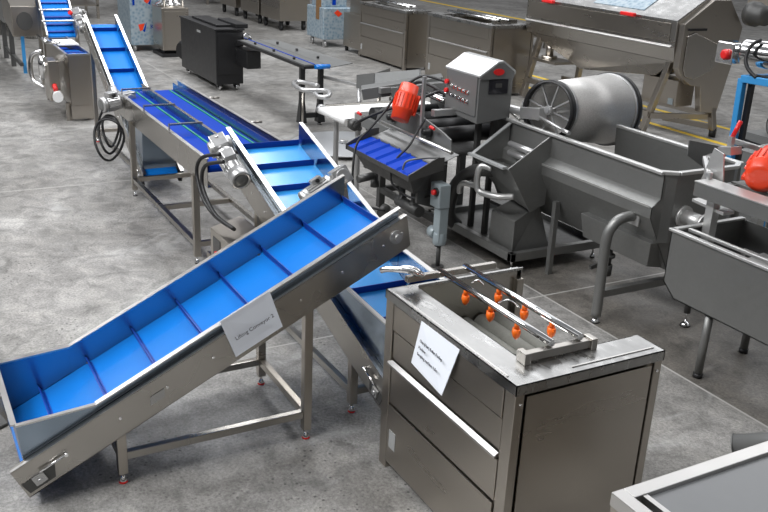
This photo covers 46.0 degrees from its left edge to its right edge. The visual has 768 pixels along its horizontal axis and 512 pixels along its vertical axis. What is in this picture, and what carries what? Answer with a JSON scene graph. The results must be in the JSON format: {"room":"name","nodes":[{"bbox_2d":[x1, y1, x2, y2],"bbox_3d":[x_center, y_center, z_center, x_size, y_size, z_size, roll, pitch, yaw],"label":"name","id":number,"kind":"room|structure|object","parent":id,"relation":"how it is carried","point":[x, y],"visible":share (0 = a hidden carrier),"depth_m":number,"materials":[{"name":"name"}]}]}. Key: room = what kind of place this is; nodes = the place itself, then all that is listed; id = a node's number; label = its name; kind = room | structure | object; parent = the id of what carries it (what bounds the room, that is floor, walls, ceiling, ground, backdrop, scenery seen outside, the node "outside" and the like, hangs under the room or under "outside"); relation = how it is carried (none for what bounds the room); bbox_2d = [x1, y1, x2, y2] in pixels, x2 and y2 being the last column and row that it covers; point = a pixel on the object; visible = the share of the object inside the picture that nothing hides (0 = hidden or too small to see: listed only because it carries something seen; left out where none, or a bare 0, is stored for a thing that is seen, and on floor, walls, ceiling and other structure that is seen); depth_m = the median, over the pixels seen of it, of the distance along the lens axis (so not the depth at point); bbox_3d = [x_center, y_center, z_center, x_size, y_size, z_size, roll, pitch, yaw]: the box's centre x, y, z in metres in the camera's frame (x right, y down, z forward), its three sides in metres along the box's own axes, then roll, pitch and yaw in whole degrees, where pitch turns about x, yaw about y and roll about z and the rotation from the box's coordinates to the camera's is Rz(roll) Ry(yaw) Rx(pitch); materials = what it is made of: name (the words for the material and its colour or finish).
{"room":"factory floor","nodes":[
{"label":"factory floor","id":0,"kind":"room"},
{"bbox_2d":[0,0,767,511],"bbox_3d":[-2.796,-6.721,25.100,60.000,0.100,72.000,-8,23,-27],"label":"floor","id":1,"kind":"structure","parent":0,"point":[78,249],"depth_m":6.48,"materials":[{"name":"concrete"}]},
{"bbox_2d":[0,414,8,428],"bbox_3d":[-2.057,0.549,4.657,0.200,0.724,0.227,-8,23,-27],"label":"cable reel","id":2,"kind":"object","parent":1,"relation":"on","point":[3,423],"visible":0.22,"depth_m":4.76,"materials":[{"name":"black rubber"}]},
{"bbox_2d":[0,0,38,72],"bbox_3d":[-6.445,-4.086,15.336,0.400,1.500,5.165,-8,23,-27],"label":"machine","id":3,"kind":"object","parent":1,"relation":"on","point":[21,16],"visible":0.95,"depth_m":13.25,"materials":[{"name":"metal"}]},
{"bbox_2d":[1,0,38,36],"bbox_3d":[-5.447,-3.663,13.524,0.370,0.626,0.950,-8,23,-27],"label":"hood","id":4,"kind":"object","parent":3,"relation":"attached to","point":[21,16],"depth_m":13.18,"materials":[{"name":"silver metal"}]},
{"bbox_2d":[26,0,42,38],"bbox_3d":[-6.979,-5.103,17.905,0.340,1.550,0.340,-8,23,-27],"label":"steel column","id":5,"kind":"structure","parent":1,"relation":"on","point":[27,37],"depth_m":18.03,"materials":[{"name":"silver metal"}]},
{"bbox_2d":[28,34,93,120],"bbox_3d":[-4.295,-2.373,11.913,0.611,0.890,1.622,-8,23,-27],"label":"water tank","id":6,"kind":"object","parent":1,"relation":"on","point":[65,70],"visible":0.99,"depth_m":11.42,"materials":[{"name":"silver metal"}]},
{"bbox_2d":[35,0,86,83],"bbox_3d":[-4.651,-3.235,13.169,0.668,1.590,1.130,-8,23,-27],"label":"conveyor","id":7,"kind":"object","parent":1,"relation":"on","point":[59,20],"visible":0.76,"depth_m":12.97,"materials":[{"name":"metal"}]},
{"bbox_2d":[70,0,99,18],"bbox_3d":[-7.450,-6.290,21.935,0.800,0.900,1.500,-8,23,-27],"label":"steel table","id":8,"kind":"object","parent":1,"relation":"on","point":[85,3],"visible":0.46,"depth_m":21.63,"materials":[{"name":"silver metal"}]},
{"bbox_2d":[70,0,96,5],"bbox_3d":[-7.456,-6.164,21.983,0.720,0.030,1.440,-8,23,-27],"label":"shelf","id":9,"kind":"object","parent":8,"relation":"attached to","point":[73,2],"depth_m":21.68,"materials":[{"name":"silver metal"}]},
{"bbox_2d":[81,15,183,184],"bbox_3d":[-2.704,-1.707,9.606,0.460,1.407,2.460,-8,23,-27],"label":"conveyor","id":10,"kind":"object","parent":1,"relation":"on","point":[113,56],"visible":0.65,"depth_m":9.80,"materials":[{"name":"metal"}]},
{"bbox_2d":[117,0,158,50],"bbox_3d":[-4.644,-4.936,17.261,0.660,1.900,0.989,-8,23,-27],"label":"tall cabinet","id":11,"kind":"object","parent":1,"relation":"on","point":[135,16],"visible":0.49,"depth_m":16.98,"materials":[{"name":"blue paint"}]},
{"bbox_2d":[152,0,188,56],"bbox_3d":[-3.946,-4.521,16.701,0.560,1.580,0.680,-8,23,-27],"label":"cabinet","id":12,"kind":"object","parent":1,"relation":"on","point":[165,13],"visible":0.8,"depth_m":16.53,"materials":[{"name":"silver metal"}]},
{"bbox_2d":[97,80,283,263],"bbox_3d":[-1.724,-0.805,7.942,1.031,0.975,2.880,-8,23,-27],"label":"conveyor","id":13,"kind":"object","parent":1,"relation":"on","point":[180,121],"visible":0.79,"depth_m":7.83,"materials":[{"name":"silver metal"}]},
{"bbox_2d":[98,100,103,110],"bbox_3d":[-2.639,-1.405,8.444,0.012,0.105,0.106,-17,28,-42],"label":"fan grille","id":14,"kind":"object","parent":13,"relation":"attached to","point":[100,102],"depth_m":8.44,"materials":[{"name":"grey metal"}]},
{"bbox_2d":[93,110,124,161],"bbox_3d":[-2.603,-1.144,8.530,0.291,0.492,0.241,-8,23,-27],"label":"cable","id":15,"kind":"object","parent":13,"relation":"hanging from","point":[109,117],"visible":1,"depth_m":8.51,"materials":[{"name":"black rubber"}]},
{"bbox_2d":[0,164,409,496],"bbox_3d":[-0.939,0.302,4.699,2.065,1.252,0.896,-8,23,-27],"label":"conveyor","id":16,"kind":"object","parent":1,"relation":"on","point":[61,406],"visible":1,"depth_m":4.60,"materials":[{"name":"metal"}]},
{"bbox_2d":[220,291,282,356],"bbox_3d":[-0.635,0.331,4.352,0.312,0.318,0.025,-8,23,-27],"label":"paper sign","id":17,"kind":"object","parent":16,"relation":"attached to","point":[258,319],"visible":1,"depth_m":4.36,"materials":[{"name":"white paper"}]},
{"bbox_2d":[176,15,260,89],"bbox_3d":[-2.666,-3.248,14.310,0.569,0.990,2.524,-8,23,-27],"label":"cabinet","id":18,"kind":"object","parent":1,"relation":"on","point":[207,48],"visible":0.98,"depth_m":13.76,"materials":[{"name":"black metal"}]},
{"bbox_2d":[211,215,255,254],"bbox_3d":[-1.001,0.106,6.058,0.238,0.659,0.360,-8,23,-27],"label":"base cabinet","id":19,"kind":"object","parent":1,"relation":"on","point":[221,235],"visible":0.27,"depth_m":5.97,"materials":[{"name":"silver metal"}]},
{"bbox_2d":[220,0,257,15],"bbox_3d":[-3.787,-7.086,23.883,0.765,1.350,1.200,-8,23,-27],"label":"cabinet","id":20,"kind":"object","parent":1,"relation":"on","point":[234,3],"visible":0.49,"depth_m":23.55,"materials":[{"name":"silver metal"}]},
{"bbox_2d":[241,0,283,22],"bbox_3d":[-3.008,-6.622,22.532,0.765,1.500,1.250,-8,23,-27],"label":"cabinet","id":21,"kind":"object","parent":1,"relation":"on","point":[253,6],"visible":0.56,"depth_m":22.34,"materials":[{"name":"silver metal"}]},
{"bbox_2d":[261,0,309,29],"bbox_3d":[-2.351,-6.170,21.411,0.765,1.500,1.200,-8,23,-27],"label":"cabinet","id":22,"kind":"object","parent":1,"relation":"on","point":[287,11],"visible":0.98,"depth_m":21.08,"materials":[{"name":"silver metal"}]},
{"bbox_2d":[236,39,352,124],"bbox_3d":[-1.364,-2.496,12.688,0.640,0.840,2.784,-8,23,-27],"label":"table","id":23,"kind":"object","parent":1,"relation":"on","point":[303,58],"visible":0.77,"depth_m":11.87,"materials":[{"name":"grey metal"}]},
{"bbox_2d":[291,79,331,121],"bbox_3d":[-0.906,-1.776,11.128,0.357,0.629,0.985,-8,23,-27],"label":"handle","id":24,"kind":"object","parent":1,"relation":"on","point":[316,90],"visible":0.96,"depth_m":10.91,"materials":[{"name":"silver metal"}]},
{"bbox_2d":[207,122,444,412],"bbox_3d":[-0.358,0.022,5.615,0.796,1.183,2.500,-8,23,-27],"label":"conveyor","id":25,"kind":"object","parent":1,"relation":"on","point":[271,176],"visible":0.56,"depth_m":5.63,"materials":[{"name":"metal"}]},
{"bbox_2d":[195,152,235,230],"bbox_3d":[-1.107,-0.453,5.987,0.127,0.440,0.580,-8,23,-27],"label":"cable","id":26,"kind":"object","parent":25,"relation":"attached to","point":[200,183],"visible":1,"depth_m":6.04,"materials":[{"name":"black rubber"}]},
{"bbox_2d":[234,174,248,186],"bbox_3d":[-0.927,-0.491,5.886,0.099,0.094,0.034,-8,23,-27],"label":"fan grille","id":27,"kind":"object","parent":25,"relation":"attached to","point":[240,180],"depth_m":5.88,"materials":[{"name":"grey metal"}]},
{"bbox_2d":[292,131,362,157],"bbox_3d":[-0.482,-1.340,10.773,1.260,0.100,1.260,-8,23,-27],"label":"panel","id":28,"kind":"object","parent":1,"relation":"on","point":[325,139],"visible":0.38,"depth_m":10.79,"materials":[{"name":"silver metal"}]},
{"bbox_2d":[307,0,349,46],"bbox_3d":[-1.131,-5.370,18.866,0.680,1.900,0.840,-8,23,-27],"label":"tall cabinet","id":29,"kind":"object","parent":1,"relation":"on","point":[325,18],"visible":0.79,"depth_m":18.70,"materials":[{"name":"blue metal"}]},
{"bbox_2d":[324,76,361,101],"bbox_3d":[-0.295,-1.953,11.669,0.658,0.635,1.029,-13,25,-35],"label":"metal frame","id":30,"kind":"object","parent":1,"relation":"on","point":[359,91],"visible":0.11,"depth_m":11.43,"materials":[{"name":"silver metal"}]},
{"bbox_2d":[343,0,374,50],"bbox_3d":[-0.444,-4.684,18.122,0.440,1.200,0.760,-8,23,-27],"label":"cabinet","id":31,"kind":"object","parent":1,"relation":"on","point":[351,19],"visible":0.38,"depth_m":18.07,"materials":[{"name":"silver metal"}]},
{"bbox_2d":[316,100,430,191],"bbox_3d":[0.024,-1.113,9.142,1.236,0.865,0.770,-8,23,-27],"label":"table","id":32,"kind":"object","parent":1,"relation":"on","point":[346,114],"visible":0.4,"depth_m":8.92,"materials":[{"name":"metal"}]},
{"bbox_2d":[356,68,430,102],"bbox_3d":[0.169,-1.766,10.595,0.370,1.080,1.470,-8,23,-27],"label":"hopper","id":33,"kind":"object","parent":1,"relation":"on","point":[385,75],"visible":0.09,"depth_m":10.49,"materials":[{"name":"grey metal"}]},
{"bbox_2d":[358,0,431,70],"bbox_3d":[0.168,-4.200,17.041,0.528,1.108,1.823,-8,23,-27],"label":"washer","id":34,"kind":"object","parent":1,"relation":"on","point":[397,36],"visible":0.88,"depth_m":16.57,"materials":[{"name":"silver metal"}]},
{"bbox_2d":[356,73,489,246],"bbox_3d":[0.340,-0.946,7.949,0.985,1.420,1.612,-8,23,-27],"label":"machine","id":35,"kind":"object","parent":1,"relation":"on","point":[453,132],"visible":0.52,"depth_m":7.87,"materials":[{"name":"grey metal"}]},
{"bbox_2d":[346,120,458,193],"bbox_3d":[0.156,-0.793,7.361,0.510,0.379,1.130,-8,23,-27],"label":"conveyor","id":36,"kind":"object","parent":35,"relation":"attached to","point":[412,171],"visible":0.98,"depth_m":7.24,"materials":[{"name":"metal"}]},
{"bbox_2d":[391,82,420,122],"bbox_3d":[0.172,-1.266,7.468,0.202,0.338,0.285,14,23,27],"label":"motor","id":37,"kind":"object","parent":35,"relation":"attached to","point":[406,101],"visible":1,"depth_m":7.40,"materials":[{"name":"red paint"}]},
{"bbox_2d":[351,83,400,211],"bbox_3d":[-0.067,-0.921,7.537,0.309,0.986,0.487,7,21,11],"label":"cable","id":38,"kind":"object","parent":37,"relation":"hanging from","point":[391,101],"visible":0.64,"depth_m":7.47,"materials":[{"name":"black rubber"}]},
{"bbox_2d":[415,171,450,268],"bbox_3d":[0.398,-0.278,7.145,0.240,0.740,0.230,-8,23,-27],"label":"switch box","id":39,"kind":"object","parent":1,"relation":"on","point":[439,191],"visible":0.99,"depth_m":7.09,"materials":[{"name":"grey metal"}]},
{"bbox_2d":[390,118,429,198],"bbox_3d":[0.218,-0.762,7.191,0.333,0.576,0.463,-2,21,-13],"label":"cable","id":40,"kind":"object","parent":39,"relation":"attached to","point":[424,120],"visible":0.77,"depth_m":7.21,"materials":[{"name":"black rubber"}]},
{"bbox_2d":[421,0,525,20],"bbox_3d":[3.180,-7.361,27.422,0.200,0.002,21.500,-8,23,-27],"label":"trim","id":41,"kind":"structure","parent":1,"relation":"on","point":[421,0],"depth_m":28.00,"materials":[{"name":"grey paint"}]},
{"bbox_2d":[425,9,533,93],"bbox_3d":[1.539,-3.400,14.995,0.839,1.170,1.893,-8,23,-27],"label":"metal cabinet","id":42,"kind":"object","parent":1,"relation":"on","point":[451,33],"visible":0.68,"depth_m":14.44,"materials":[{"name":"silver metal"}]},
{"bbox_2d":[429,199,599,267],"bbox_3d":[1.122,-0.354,7.784,0.960,0.498,1.250,-8,23,-27],"label":"base frame","id":43,"kind":"object","parent":1,"relation":"on","point":[515,233],"visible":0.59,"depth_m":7.33,"materials":[{"name":"metal"}]},
{"bbox_2d":[444,52,515,233],"bbox_3d":[0.741,-0.923,7.540,0.368,1.460,0.514,-8,23,-27],"label":"control box","id":44,"kind":"object","parent":43,"relation":"on","point":[478,88],"visible":0.99,"depth_m":7.25,"materials":[{"name":"grey metal"}]},
{"bbox_2d":[353,90,439,127],"bbox_3d":[0.061,-1.232,7.677,0.802,0.424,0.188,12,23,24],"label":"cable","id":45,"kind":"object","parent":44,"relation":"attached to","point":[437,91],"visible":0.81,"depth_m":7.65,"materials":[{"name":"black rubber"}]},
{"bbox_2d":[409,75,444,82],"bbox_3d":[0.426,-1.486,7.725,0.488,0.093,0.090,17,25,33],"label":"cable","id":46,"kind":"object","parent":44,"relation":"attached to","point":[419,76],"visible":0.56,"depth_m":7.77,"materials":[{"name":"black rubber"}]},
{"bbox_2d":[413,80,445,95],"bbox_3d":[0.353,-1.430,7.666,0.448,0.109,0.065,20,27,39],"label":"cable","id":47,"kind":"object","parent":44,"relation":"attached to","point":[418,81],"visible":0.74,"depth_m":7.58,"materials":[{"name":"black rubber"}]},
{"bbox_2d":[379,261,665,511],"bbox_3d":[0.556,0.659,4.215,0.779,1.058,1.112,-8,23,-27],"label":"washer","id":48,"kind":"object","parent":1,"relation":"on","point":[522,420],"visible":0.99,"depth_m":3.83,"materials":[{"name":"silver metal"}]},
{"bbox_2d":[411,321,459,395],"bbox_3d":[0.210,0.446,3.945,0.044,0.235,0.345,-8,23,-27],"label":"paper sign","id":49,"kind":"object","parent":48,"relation":"attached to","point":[434,357],"visible":1,"depth_m":3.93,"materials":[{"name":"white paper"}]},
{"bbox_2d":[494,101,743,323],"bbox_3d":[1.677,-0.463,7.053,1.307,1.264,2.400,-8,23,-27],"label":"trough","id":50,"kind":"object","parent":1,"relation":"on","point":[627,200],"visible":0.59,"depth_m":6.44,"materials":[{"name":"metal"}]},
{"bbox_2d":[467,122,551,211],"bbox_3d":[0.967,-0.701,7.118,0.395,0.600,0.540,-8,23,-27],"label":"chute","id":51,"kind":"object","parent":50,"relation":"attached to","point":[524,179],"visible":0.95,"depth_m":7.00,"materials":[{"name":"metal"}]},
{"bbox_2d":[448,163,511,227],"bbox_3d":[0.760,-0.469,7.491,0.248,0.706,0.691,-16,27,-40],"label":"hose","id":52,"kind":"object","parent":51,"relation":"attached to","point":[467,173],"visible":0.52,"depth_m":7.50,"materials":[{"name":"metal"}]},
{"bbox_2d":[457,180,473,193],"bbox_3d":[0.677,-0.551,7.367,0.066,0.134,0.223,-16,28,-41],"label":"pipe","id":53,"kind":"object","parent":52,"relation":"attached to","point":[463,183],"visible":0.85,"depth_m":7.35,"materials":[{"name":"metal"}]},
{"bbox_2d":[474,163,513,199],"bbox_3d":[0.862,-0.580,7.083,0.352,0.267,0.098,15,24,30],"label":"pipe","id":54,"kind":"object","parent":51,"relation":"attached to","point":[497,196],"visible":0.99,"depth_m":7.10,"materials":[{"name":"metal"}]},
{"bbox_2d":[523,72,642,145],"bbox_3d":[1.589,-1.152,7.349,0.963,0.627,0.612,-17,28,-42],"label":"drum","id":55,"kind":"object","parent":50,"relation":"in","point":[591,108],"visible":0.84,"depth_m":7.21,"materials":[{"name":"silver metal"}]},
{"bbox_2d":[653,169,737,242],"bbox_3d":[2.199,-0.320,6.091,0.720,0.480,0.240,-8,23,-27],"label":"outlet","id":56,"kind":"object","parent":50,"relation":"attached to","point":[675,206],"depth_m":6.03,"materials":[{"name":"metal"}]},
{"bbox_2d":[687,140,719,167],"bbox_3d":[2.276,-0.711,6.391,0.385,0.247,0.008,-8,23,-27],"label":"plate","id":57,"kind":"object","parent":50,"relation":"in","point":[696,150],"visible":0.47,"depth_m":6.34,"materials":[{"name":"grey metal"}]},
{"bbox_2d":[529,87,726,145],"bbox_3d":[4.044,-1.750,12.583,0.100,0.002,6.800,-8,23,-27],"label":"floor marking line","id":58,"kind":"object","parent":1,"relation":"on","point":[655,124],"depth_m":12.36,"materials":[{"name":"yellow paint"}]},
{"bbox_2d":[532,75,729,129],"bbox_3d":[1.998,-3.784,17.742,0.100,0.002,18.500,-8,23,-27],"label":"trim","id":59,"kind":"structure","parent":1,"relation":"on","point":[532,75],"depth_m":13.82,"materials":[{"name":"yellow paint"}]},
{"bbox_2d":[519,0,767,136],"bbox_3d":[3.606,-2.929,13.057,1.497,1.836,3.474,-8,23,-27],"label":"machine","id":60,"kind":"object","parent":1,"relation":"on","point":[655,39],"visible":0.88,"depth_m":12.07,"materials":[{"name":"silver metal"}]},
{"bbox_2d":[610,441,767,511],"bbox_3d":[1.528,1.333,2.767,1.115,0.900,1.375,-8,23,-27],"label":"table","id":61,"kind":"object","parent":1,"relation":"on","point":[737,481],"visible":1,"depth_m":2.96,"materials":[{"name":"silver metal"}]},
{"bbox_2d":[651,456,767,511],"bbox_3d":[1.607,0.930,2.617,1.010,0.006,1.320,-8,23,-27],"label":"countertop","id":62,"kind":"structure","parent":61,"relation":"on","point":[743,487],"depth_m":2.96,"materials":[{"name":"silver metal"}]},
{"bbox_2d":[663,216,767,378],"bbox_3d":[2.343,0.402,5.373,0.658,0.885,1.857,-8,23,-27],"label":"tank","id":63,"kind":"object","parent":1,"relation":"on","point":[725,280],"visible":1,"depth_m":5.43,"materials":[{"name":"metal"}]},
{"bbox_2d":[692,120,767,242],"bbox_3d":[2.672,-0.259,5.283,0.970,0.814,1.831,-8,23,-27],"label":"machine","id":64,"kind":"object","parent":63,"relation":"on","point":[717,196],"visible":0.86,"depth_m":5.60,"materials":[{"name":"metal"}]},
{"bbox_2d":[741,145,767,191],"bbox_3d":[2.329,-0.538,5.518,0.246,0.250,0.330,15,24,30],"label":"motor","id":65,"kind":"object","parent":64,"relation":"attached to","point":[755,175],"visible":1,"depth_m":5.43,"materials":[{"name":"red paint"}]},
{"bbox_2d":[726,74,767,226],"bbox_3d":[3.433,-0.732,7.566,0.655,1.506,0.938,-8,23,-27],"label":"stand","id":66,"kind":"object","parent":1,"relation":"on","point":[762,79],"visible":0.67,"depth_m":7.59,"materials":[{"name":"blue metal"}]},
{"bbox_2d":[715,38,767,78],"bbox_3d":[3.216,-1.594,7.383,0.408,0.313,1.064,-13,26,-36],"label":"motor","id":67,"kind":"object","parent":66,"relation":"on","point":[753,53],"visible":1,"depth_m":7.54,"materials":[{"name":"silver metal"}]},
{"bbox_2d":[745,139,762,144],"bbox_3d":[3.429,-1.086,7.974,0.201,0.168,0.868,19,26,37],"label":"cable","id":68,"kind":"object","parent":66,"relation":"attached to","point":[746,140],"visible":0.49,"depth_m":7.72,"materials":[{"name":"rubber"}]},
{"bbox_2d":[731,432,767,451],"bbox_3d":[2.131,0.951,4.641,0.644,0.347,0.115,13,23,25],"label":"pipe","id":69,"kind":"object","parent":1,"relation":"on","point":[740,441],"visible":0.76,"depth_m":4.74,"materials":[{"name":"grey metal"}]},
{"bbox_2d":[739,119,767,227],"bbox_3d":[3.721,-0.853,8.615,0.500,1.080,0.450,-8,23,-27],"label":"machine","id":70,"kind":"object","parent":1,"relation":"on","point":[760,136],"visible":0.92,"depth_m":8.54,"materials":[{"name":"paint"}]},
{"bbox_2d":[748,0,767,4],"bbox_3d":[5.911,-2.308,11.733,0.400,1.810,3.000,-8,23,-27],"label":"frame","id":71,"kind":"object","parent":1,"relation":"on","point":[765,2],"visible":0.5,"depth_m":12.37,"materials":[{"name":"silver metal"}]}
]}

